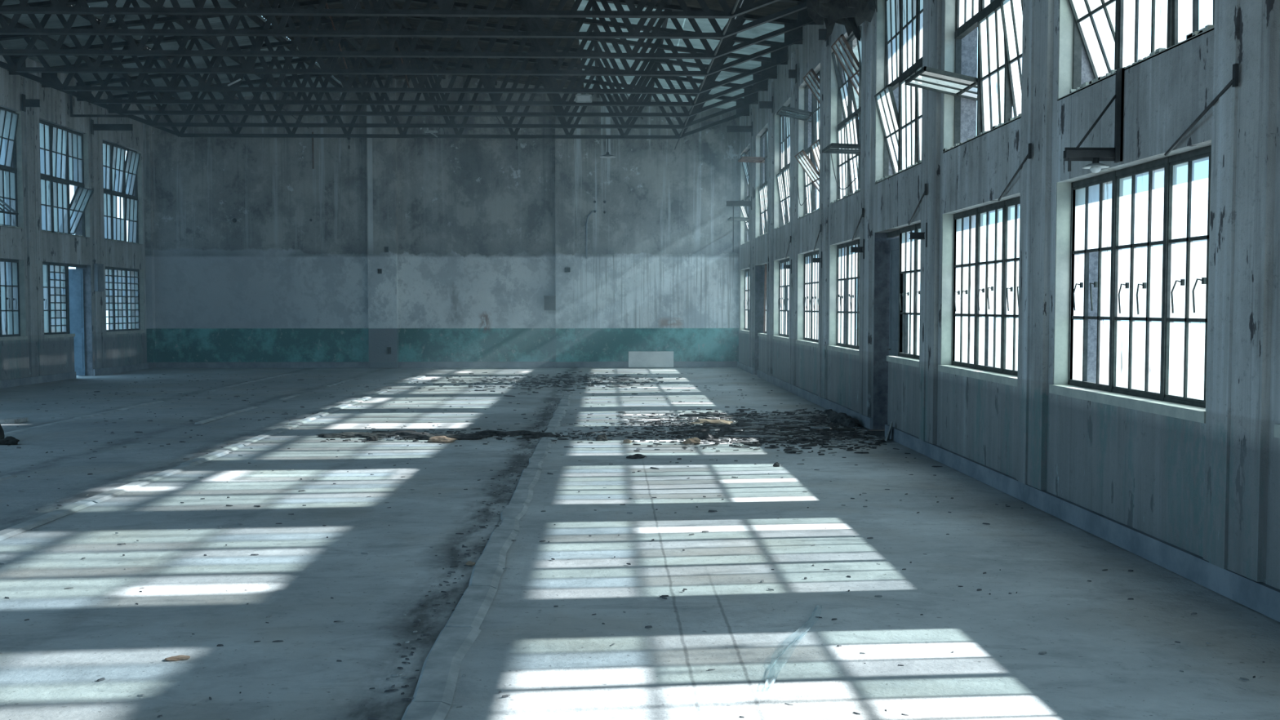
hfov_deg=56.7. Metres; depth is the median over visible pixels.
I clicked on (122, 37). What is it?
roof beam
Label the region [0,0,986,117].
roof trusses
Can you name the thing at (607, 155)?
pendant lamp
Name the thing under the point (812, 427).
plank
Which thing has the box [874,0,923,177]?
window
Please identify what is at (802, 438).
lump
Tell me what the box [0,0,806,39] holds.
roof truss
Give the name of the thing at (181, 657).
clod
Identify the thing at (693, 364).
baseboard
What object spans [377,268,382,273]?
junction box
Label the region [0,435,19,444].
clod
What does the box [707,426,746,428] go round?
plank
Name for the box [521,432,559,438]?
scrap
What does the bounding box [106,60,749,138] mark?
roof truss
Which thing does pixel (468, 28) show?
beam
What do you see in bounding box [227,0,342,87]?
roof beam
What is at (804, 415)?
plank
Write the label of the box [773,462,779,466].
clod
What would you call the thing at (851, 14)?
roofing
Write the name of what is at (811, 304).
window
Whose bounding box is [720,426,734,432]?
lump
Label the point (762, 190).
window
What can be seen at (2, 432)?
lump
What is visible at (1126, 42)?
window
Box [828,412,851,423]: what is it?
rubble heap
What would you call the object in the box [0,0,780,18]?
roof truss
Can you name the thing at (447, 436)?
scrap
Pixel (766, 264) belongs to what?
window
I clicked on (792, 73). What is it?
wall bracket
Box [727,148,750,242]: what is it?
window
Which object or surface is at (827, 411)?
rubble heap
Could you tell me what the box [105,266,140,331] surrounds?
window
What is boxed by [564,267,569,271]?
junction box
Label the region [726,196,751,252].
wall bracket
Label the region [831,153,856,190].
loose cable
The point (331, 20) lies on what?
batten
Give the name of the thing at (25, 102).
wall bracket
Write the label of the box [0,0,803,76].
roof truss
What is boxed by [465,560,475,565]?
clod
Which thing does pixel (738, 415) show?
plank
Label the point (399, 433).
scrap
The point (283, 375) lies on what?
trim
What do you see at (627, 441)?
clod
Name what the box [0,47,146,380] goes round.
wall
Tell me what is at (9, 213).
window
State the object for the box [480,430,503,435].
scrap
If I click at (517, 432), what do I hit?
scrap
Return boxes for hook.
[346,137,350,149]
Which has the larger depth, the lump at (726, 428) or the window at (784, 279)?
the window at (784, 279)
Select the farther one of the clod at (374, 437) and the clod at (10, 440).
the clod at (374, 437)
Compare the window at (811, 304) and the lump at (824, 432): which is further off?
the window at (811, 304)
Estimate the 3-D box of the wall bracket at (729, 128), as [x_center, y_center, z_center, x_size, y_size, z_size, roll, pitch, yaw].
[2.339,-5.425,27.807,0.600,0.330,0.120,0,3,-2]
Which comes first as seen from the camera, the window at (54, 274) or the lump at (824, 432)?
the lump at (824, 432)
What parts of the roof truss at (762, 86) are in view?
gusset plate, gusset plate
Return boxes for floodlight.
[575,94,591,102]
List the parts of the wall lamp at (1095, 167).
arm, lamp bracket, lamp shade, bulb, hanger plate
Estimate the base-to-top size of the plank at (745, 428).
0.017 m
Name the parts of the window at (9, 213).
glass, sash, glass, sash, sash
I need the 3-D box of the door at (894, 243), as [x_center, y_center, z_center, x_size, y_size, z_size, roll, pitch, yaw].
[3.229,-0.349,14.947,0.097,2.550,0.830,0,3,-2]
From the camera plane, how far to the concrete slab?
30.83 m
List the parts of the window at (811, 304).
glass, glass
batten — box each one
[227,78,241,86]
[325,2,347,68]
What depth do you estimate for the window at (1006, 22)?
11.19 m
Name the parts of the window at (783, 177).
sash, glass, sash, glass, sash, glass, sash, glass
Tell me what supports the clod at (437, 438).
on the floor
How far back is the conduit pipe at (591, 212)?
30.91 m
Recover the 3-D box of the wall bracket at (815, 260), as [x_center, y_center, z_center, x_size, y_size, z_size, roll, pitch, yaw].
[2.816,-1.591,18.830,0.140,0.260,0.120,0,3,-2]
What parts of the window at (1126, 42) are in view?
sash, glass, frame, sash, glass, glass, sash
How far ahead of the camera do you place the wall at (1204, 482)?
9.17 m
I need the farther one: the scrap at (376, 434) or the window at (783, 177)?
the window at (783, 177)
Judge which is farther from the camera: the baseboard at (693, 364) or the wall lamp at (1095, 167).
the baseboard at (693, 364)
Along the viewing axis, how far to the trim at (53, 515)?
11.14 m
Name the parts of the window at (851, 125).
sash, glass, sash, sash, glass, glass, frame, sash, glass, sash, glass, sash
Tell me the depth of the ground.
43.82 m
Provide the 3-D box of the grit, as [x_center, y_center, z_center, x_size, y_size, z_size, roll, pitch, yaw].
[-4.250,0.876,15.934,14.411,0.020,25.032,0,3,-2]
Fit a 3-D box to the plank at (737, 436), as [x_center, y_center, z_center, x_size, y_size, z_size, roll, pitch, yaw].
[1.379,0.935,14.513,0.704,0.024,0.069,0,3,10]
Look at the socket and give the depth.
7.98 m
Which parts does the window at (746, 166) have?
sash, sash, sash, glass, frame, sash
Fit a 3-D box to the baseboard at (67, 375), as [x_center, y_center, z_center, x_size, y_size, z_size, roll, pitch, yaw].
[-12.055,1.243,6.289,0.035,0.150,49.100,0,3,-2]
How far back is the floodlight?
23.78 m
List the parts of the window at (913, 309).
handle, handle, glass, handle, glass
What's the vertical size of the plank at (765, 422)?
0.044 m
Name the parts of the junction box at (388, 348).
plate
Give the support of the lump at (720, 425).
on the rubble
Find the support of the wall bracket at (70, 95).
attached to the wall at (33, 353)
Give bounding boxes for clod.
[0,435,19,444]
[164,654,190,661]
[366,435,377,440]
[427,435,457,442]
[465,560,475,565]
[595,434,607,440]
[622,439,632,443]
[626,453,645,458]
[682,437,700,444]
[690,418,733,424]
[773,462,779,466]
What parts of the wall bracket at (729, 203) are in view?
hanging rod, arm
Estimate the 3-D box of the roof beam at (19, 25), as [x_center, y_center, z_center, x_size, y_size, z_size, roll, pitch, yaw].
[-11.033,-5.441,6.010,0.070,0.100,49.090,0,3,-2]
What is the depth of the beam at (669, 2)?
22.38 m
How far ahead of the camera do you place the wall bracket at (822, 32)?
18.27 m
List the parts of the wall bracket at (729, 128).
arm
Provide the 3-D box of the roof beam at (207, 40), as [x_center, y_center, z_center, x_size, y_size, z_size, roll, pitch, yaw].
[-8.382,-5.749,6.068,0.070,0.100,49.090,0,3,-2]
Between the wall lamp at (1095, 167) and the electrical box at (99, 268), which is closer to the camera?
the wall lamp at (1095, 167)
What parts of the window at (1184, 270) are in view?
handle, glass, handle, handle, glass, handle, handle, glass, handle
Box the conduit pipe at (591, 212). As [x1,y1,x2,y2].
[585,209,596,258]
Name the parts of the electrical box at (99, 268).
door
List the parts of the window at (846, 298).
glass, glass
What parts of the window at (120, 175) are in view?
glass, glass, sash, sash, sash, glass, sash, glass, glass, sash, sash, glass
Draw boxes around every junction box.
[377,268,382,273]
[384,246,388,252]
[386,346,391,354]
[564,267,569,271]
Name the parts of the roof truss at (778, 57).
gusset plate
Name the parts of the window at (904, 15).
sash, glass, sash, glass, sash, sash, glass, glass, sash, glass, sash, glass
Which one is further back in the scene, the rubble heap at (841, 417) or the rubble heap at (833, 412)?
the rubble heap at (833, 412)
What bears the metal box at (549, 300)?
attached to the wall at (476, 232)
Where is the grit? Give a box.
[0,373,1265,719]
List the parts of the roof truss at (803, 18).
gusset plate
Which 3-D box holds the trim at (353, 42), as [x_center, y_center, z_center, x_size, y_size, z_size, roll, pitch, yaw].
[-5.731,-6.057,6.126,0.070,0.100,49.090,0,3,-2]
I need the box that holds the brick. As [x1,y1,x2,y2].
[0,417,27,423]
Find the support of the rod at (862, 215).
attached to the wall at (1204, 482)
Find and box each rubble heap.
[822,408,832,413]
[826,410,838,417]
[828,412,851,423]
[842,417,859,426]
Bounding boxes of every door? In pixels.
[66,263,86,375]
[886,229,909,355]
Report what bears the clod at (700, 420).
on the rubble
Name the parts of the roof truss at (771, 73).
gusset plate, gusset plate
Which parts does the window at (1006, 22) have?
glass, sash, sash, glass, frame, glass, sash, sash, glass, sash, glass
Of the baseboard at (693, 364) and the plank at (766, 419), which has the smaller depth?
the plank at (766, 419)
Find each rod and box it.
[674,0,739,150]
[785,235,791,258]
[813,224,821,250]
[852,208,863,240]
[908,183,927,225]
[998,142,1031,200]
[1164,63,1239,155]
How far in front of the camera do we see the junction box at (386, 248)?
30.61 m
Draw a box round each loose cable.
[797,177,807,205]
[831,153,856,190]
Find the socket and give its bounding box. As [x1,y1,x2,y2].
[1092,157,1099,163]
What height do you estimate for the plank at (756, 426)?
0.029 m
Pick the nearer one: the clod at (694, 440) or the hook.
the clod at (694, 440)
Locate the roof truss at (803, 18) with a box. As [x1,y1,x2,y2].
[0,0,817,59]
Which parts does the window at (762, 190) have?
sash, sash, glass, frame, sash, sash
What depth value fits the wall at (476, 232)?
30.84 m
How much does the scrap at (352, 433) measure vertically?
0.055 m
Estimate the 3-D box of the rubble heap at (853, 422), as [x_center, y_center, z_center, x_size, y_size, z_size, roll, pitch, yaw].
[2.826,0.832,15.890,0.231,0.115,0.422,1,3,24]
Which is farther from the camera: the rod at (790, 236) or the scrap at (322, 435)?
the rod at (790, 236)
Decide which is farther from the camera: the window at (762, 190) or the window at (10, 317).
the window at (762, 190)
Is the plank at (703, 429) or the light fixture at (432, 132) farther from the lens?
the light fixture at (432, 132)
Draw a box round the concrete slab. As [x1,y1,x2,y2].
[628,351,673,367]
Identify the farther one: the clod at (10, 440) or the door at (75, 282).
the door at (75, 282)
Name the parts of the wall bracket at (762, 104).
arm, wall plate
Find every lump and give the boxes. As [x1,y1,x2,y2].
[0,424,4,439]
[654,420,662,425]
[697,432,714,439]
[718,424,732,427]
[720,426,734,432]
[735,420,751,426]
[778,427,789,431]
[797,436,808,440]
[812,418,822,422]
[821,430,831,434]
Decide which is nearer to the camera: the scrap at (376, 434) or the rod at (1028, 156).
the rod at (1028, 156)
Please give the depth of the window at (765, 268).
26.52 m
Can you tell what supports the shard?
on the floor
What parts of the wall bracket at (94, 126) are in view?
wall plate, arm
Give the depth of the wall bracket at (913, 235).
12.63 m
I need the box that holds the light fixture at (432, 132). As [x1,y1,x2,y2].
[424,127,444,137]
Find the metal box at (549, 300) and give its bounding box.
[543,295,555,310]
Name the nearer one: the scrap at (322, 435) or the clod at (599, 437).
the clod at (599, 437)
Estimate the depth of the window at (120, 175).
29.25 m
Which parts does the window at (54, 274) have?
glass, glass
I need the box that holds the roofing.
[806,0,877,41]
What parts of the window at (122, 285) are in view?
glass, glass, glass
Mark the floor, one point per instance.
(1109, 655)
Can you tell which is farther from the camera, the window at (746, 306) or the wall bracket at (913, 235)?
the window at (746, 306)
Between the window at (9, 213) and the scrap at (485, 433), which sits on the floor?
the scrap at (485, 433)
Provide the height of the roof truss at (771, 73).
1.843 m
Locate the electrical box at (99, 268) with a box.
[93,263,104,291]
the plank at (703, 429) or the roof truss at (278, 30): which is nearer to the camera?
the plank at (703, 429)
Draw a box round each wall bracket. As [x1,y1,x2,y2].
[22,93,39,111]
[69,94,128,117]
[90,119,133,134]
[726,121,752,136]
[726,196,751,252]
[759,96,773,113]
[783,259,791,273]
[788,63,796,83]
[812,251,822,267]
[818,28,828,46]
[850,239,864,258]
[909,222,927,247]
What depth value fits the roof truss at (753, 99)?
26.73 m
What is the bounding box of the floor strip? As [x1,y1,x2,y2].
[401,394,572,719]
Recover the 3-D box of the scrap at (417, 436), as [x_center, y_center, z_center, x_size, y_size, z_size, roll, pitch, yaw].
[-2.599,0.928,14.365,0.641,0.054,0.173,0,3,-2]
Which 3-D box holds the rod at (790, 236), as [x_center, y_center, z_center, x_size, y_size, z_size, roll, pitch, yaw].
[2.789,-2.119,22.309,0.024,0.378,0.910,0,3,2]
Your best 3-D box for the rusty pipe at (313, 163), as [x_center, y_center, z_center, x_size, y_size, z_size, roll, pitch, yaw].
[-8.456,-5.417,30.630,0.041,0.940,0.041,1,3,21]
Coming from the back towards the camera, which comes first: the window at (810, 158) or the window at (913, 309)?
the window at (810, 158)
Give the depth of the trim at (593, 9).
26.52 m
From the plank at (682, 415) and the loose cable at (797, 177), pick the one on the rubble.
the plank at (682, 415)
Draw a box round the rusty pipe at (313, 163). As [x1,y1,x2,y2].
[311,132,314,168]
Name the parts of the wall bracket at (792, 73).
arm, wall plate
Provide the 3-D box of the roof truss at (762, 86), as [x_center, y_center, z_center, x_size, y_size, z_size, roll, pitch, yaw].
[-4.916,-6.098,25.087,15.318,1.843,0.162,0,3,-2]
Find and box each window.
[0,106,18,226]
[0,258,20,337]
[39,119,93,236]
[42,262,68,334]
[102,140,140,244]
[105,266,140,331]
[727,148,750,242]
[737,128,767,235]
[743,268,749,330]
[763,263,766,333]
[763,263,767,333]
[776,68,820,214]
[776,103,790,226]
[777,257,789,337]
[803,250,818,342]
[822,23,911,199]
[835,239,859,349]
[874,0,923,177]
[897,222,920,359]
[904,0,1022,144]
[951,195,1020,376]
[1067,0,1214,88]
[1068,145,1211,408]
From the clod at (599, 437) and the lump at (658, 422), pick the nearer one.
the clod at (599, 437)
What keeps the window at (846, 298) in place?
in the wall at (1204, 482)
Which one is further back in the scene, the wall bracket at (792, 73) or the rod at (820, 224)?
the wall bracket at (792, 73)
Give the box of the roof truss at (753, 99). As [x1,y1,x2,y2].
[75,44,758,128]
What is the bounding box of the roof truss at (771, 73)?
[7,16,777,106]
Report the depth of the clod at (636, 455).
12.50 m
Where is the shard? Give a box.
[884,421,892,440]
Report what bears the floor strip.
on the floor
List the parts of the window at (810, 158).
sash, glass, sash, glass, sash, glass, sash, frame, sash, glass, sash, glass, glass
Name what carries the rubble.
on the floor
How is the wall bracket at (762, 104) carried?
attached to the wall at (1204, 482)
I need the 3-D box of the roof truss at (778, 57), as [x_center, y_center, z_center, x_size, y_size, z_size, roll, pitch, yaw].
[-4.841,-5.973,22.331,15.318,1.843,0.162,0,3,-2]
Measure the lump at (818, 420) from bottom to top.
0.050 m
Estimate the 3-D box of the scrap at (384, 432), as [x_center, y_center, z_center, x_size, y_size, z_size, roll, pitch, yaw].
[-3.117,0.905,14.847,0.694,0.057,0.173,0,3,-2]
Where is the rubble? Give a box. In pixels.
[320,369,910,455]
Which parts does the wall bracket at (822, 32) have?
arm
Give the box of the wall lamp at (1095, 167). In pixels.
[1062,67,1124,173]
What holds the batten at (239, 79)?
hanging from the roof truss at (778, 57)
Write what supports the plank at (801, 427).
on the rubble
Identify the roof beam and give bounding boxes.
[2,14,186,107]
[65,4,239,99]
[142,0,290,96]
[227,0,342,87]
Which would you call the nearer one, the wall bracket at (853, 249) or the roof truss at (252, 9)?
the wall bracket at (853, 249)
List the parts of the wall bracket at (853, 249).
arm, wall plate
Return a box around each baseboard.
[0,362,148,388]
[155,361,737,368]
[737,361,1279,622]
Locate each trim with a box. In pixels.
[0,375,426,540]
[0,378,355,481]
[4,373,292,435]
[308,0,392,83]
[385,0,445,79]
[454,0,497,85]
[591,5,599,97]
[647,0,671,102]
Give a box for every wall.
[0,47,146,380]
[142,75,739,368]
[738,0,1279,589]
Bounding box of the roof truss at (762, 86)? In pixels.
[40,27,768,117]
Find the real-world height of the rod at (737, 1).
0.036 m
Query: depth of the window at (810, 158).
20.61 m
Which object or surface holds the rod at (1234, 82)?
attached to the wall at (1204, 482)
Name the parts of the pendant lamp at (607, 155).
lamp shade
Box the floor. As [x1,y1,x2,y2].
[0,367,1279,719]
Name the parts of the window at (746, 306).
glass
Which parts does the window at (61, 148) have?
glass, sash, glass, sash, glass, sash, glass, sash, glass, sash, glass, sash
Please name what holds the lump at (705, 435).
on the floor
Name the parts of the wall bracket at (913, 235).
arm, wall plate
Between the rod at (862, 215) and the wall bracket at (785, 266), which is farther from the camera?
the wall bracket at (785, 266)
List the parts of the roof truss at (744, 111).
gusset plate, gusset plate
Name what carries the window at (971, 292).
in the wall at (1204, 482)
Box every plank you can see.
[666,428,711,433]
[680,413,726,416]
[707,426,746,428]
[709,425,764,431]
[711,413,746,418]
[724,435,781,437]
[733,421,784,423]
[742,427,765,430]
[755,417,812,422]
[768,414,813,417]
[773,431,811,435]
[776,425,830,428]
[797,425,822,428]
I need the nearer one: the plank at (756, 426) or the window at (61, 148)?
the plank at (756, 426)
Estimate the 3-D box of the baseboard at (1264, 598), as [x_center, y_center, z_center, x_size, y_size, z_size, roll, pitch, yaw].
[3.244,1.224,6.702,0.035,0.150,49.100,0,3,-2]
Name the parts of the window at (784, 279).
glass, glass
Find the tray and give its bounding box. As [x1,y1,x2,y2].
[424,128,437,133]
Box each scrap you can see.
[315,433,355,437]
[339,431,371,434]
[353,432,397,437]
[372,430,416,433]
[389,431,432,435]
[400,434,435,439]
[435,434,457,437]
[448,433,484,439]
[473,431,494,436]
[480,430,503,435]
[498,430,537,435]
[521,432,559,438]
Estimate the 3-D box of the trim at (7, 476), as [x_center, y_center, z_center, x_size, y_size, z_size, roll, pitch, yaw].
[-6.080,0.832,16.994,0.156,0.025,18.194,0,3,-2]
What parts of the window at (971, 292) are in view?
handle, handle, glass, handle, glass, handle, handle, glass, handle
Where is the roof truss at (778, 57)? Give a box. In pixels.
[0,0,787,93]
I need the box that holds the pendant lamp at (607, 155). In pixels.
[600,138,615,158]
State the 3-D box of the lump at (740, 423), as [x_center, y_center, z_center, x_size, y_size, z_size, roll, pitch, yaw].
[1.362,0.851,15.714,0.190,0.086,0.299,2,3,41]
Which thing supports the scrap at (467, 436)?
on the floor
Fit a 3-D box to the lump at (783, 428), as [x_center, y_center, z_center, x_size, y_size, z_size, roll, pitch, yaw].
[1.841,0.890,15.115,0.125,0.063,0.099,-1,3,-14]
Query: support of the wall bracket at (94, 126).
attached to the wall at (33, 353)
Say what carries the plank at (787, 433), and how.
on the floor
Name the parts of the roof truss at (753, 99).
gusset plate, gusset plate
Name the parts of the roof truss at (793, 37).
gusset plate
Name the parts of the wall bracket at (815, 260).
arm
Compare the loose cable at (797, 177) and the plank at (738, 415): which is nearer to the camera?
the plank at (738, 415)
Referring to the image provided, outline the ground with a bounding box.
[76,328,1204,399]
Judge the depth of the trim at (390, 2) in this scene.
24.88 m
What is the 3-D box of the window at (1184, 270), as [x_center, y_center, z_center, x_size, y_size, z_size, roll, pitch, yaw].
[3.340,-0.530,7.962,0.111,1.560,2.350,0,3,-2]
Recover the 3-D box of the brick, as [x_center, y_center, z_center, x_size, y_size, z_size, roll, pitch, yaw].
[-8.661,0.834,16.385,0.220,0.055,0.320,0,3,4]
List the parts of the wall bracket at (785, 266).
arm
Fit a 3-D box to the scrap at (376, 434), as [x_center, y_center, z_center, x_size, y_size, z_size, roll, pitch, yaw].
[-3.296,0.919,14.554,0.647,0.056,0.165,0,3,-2]
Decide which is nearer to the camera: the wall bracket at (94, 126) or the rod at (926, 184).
the rod at (926, 184)
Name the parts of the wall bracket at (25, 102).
wall plate, arm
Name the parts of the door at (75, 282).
frame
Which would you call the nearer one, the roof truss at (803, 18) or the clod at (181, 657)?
the clod at (181, 657)
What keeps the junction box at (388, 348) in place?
attached to the wall at (476, 232)

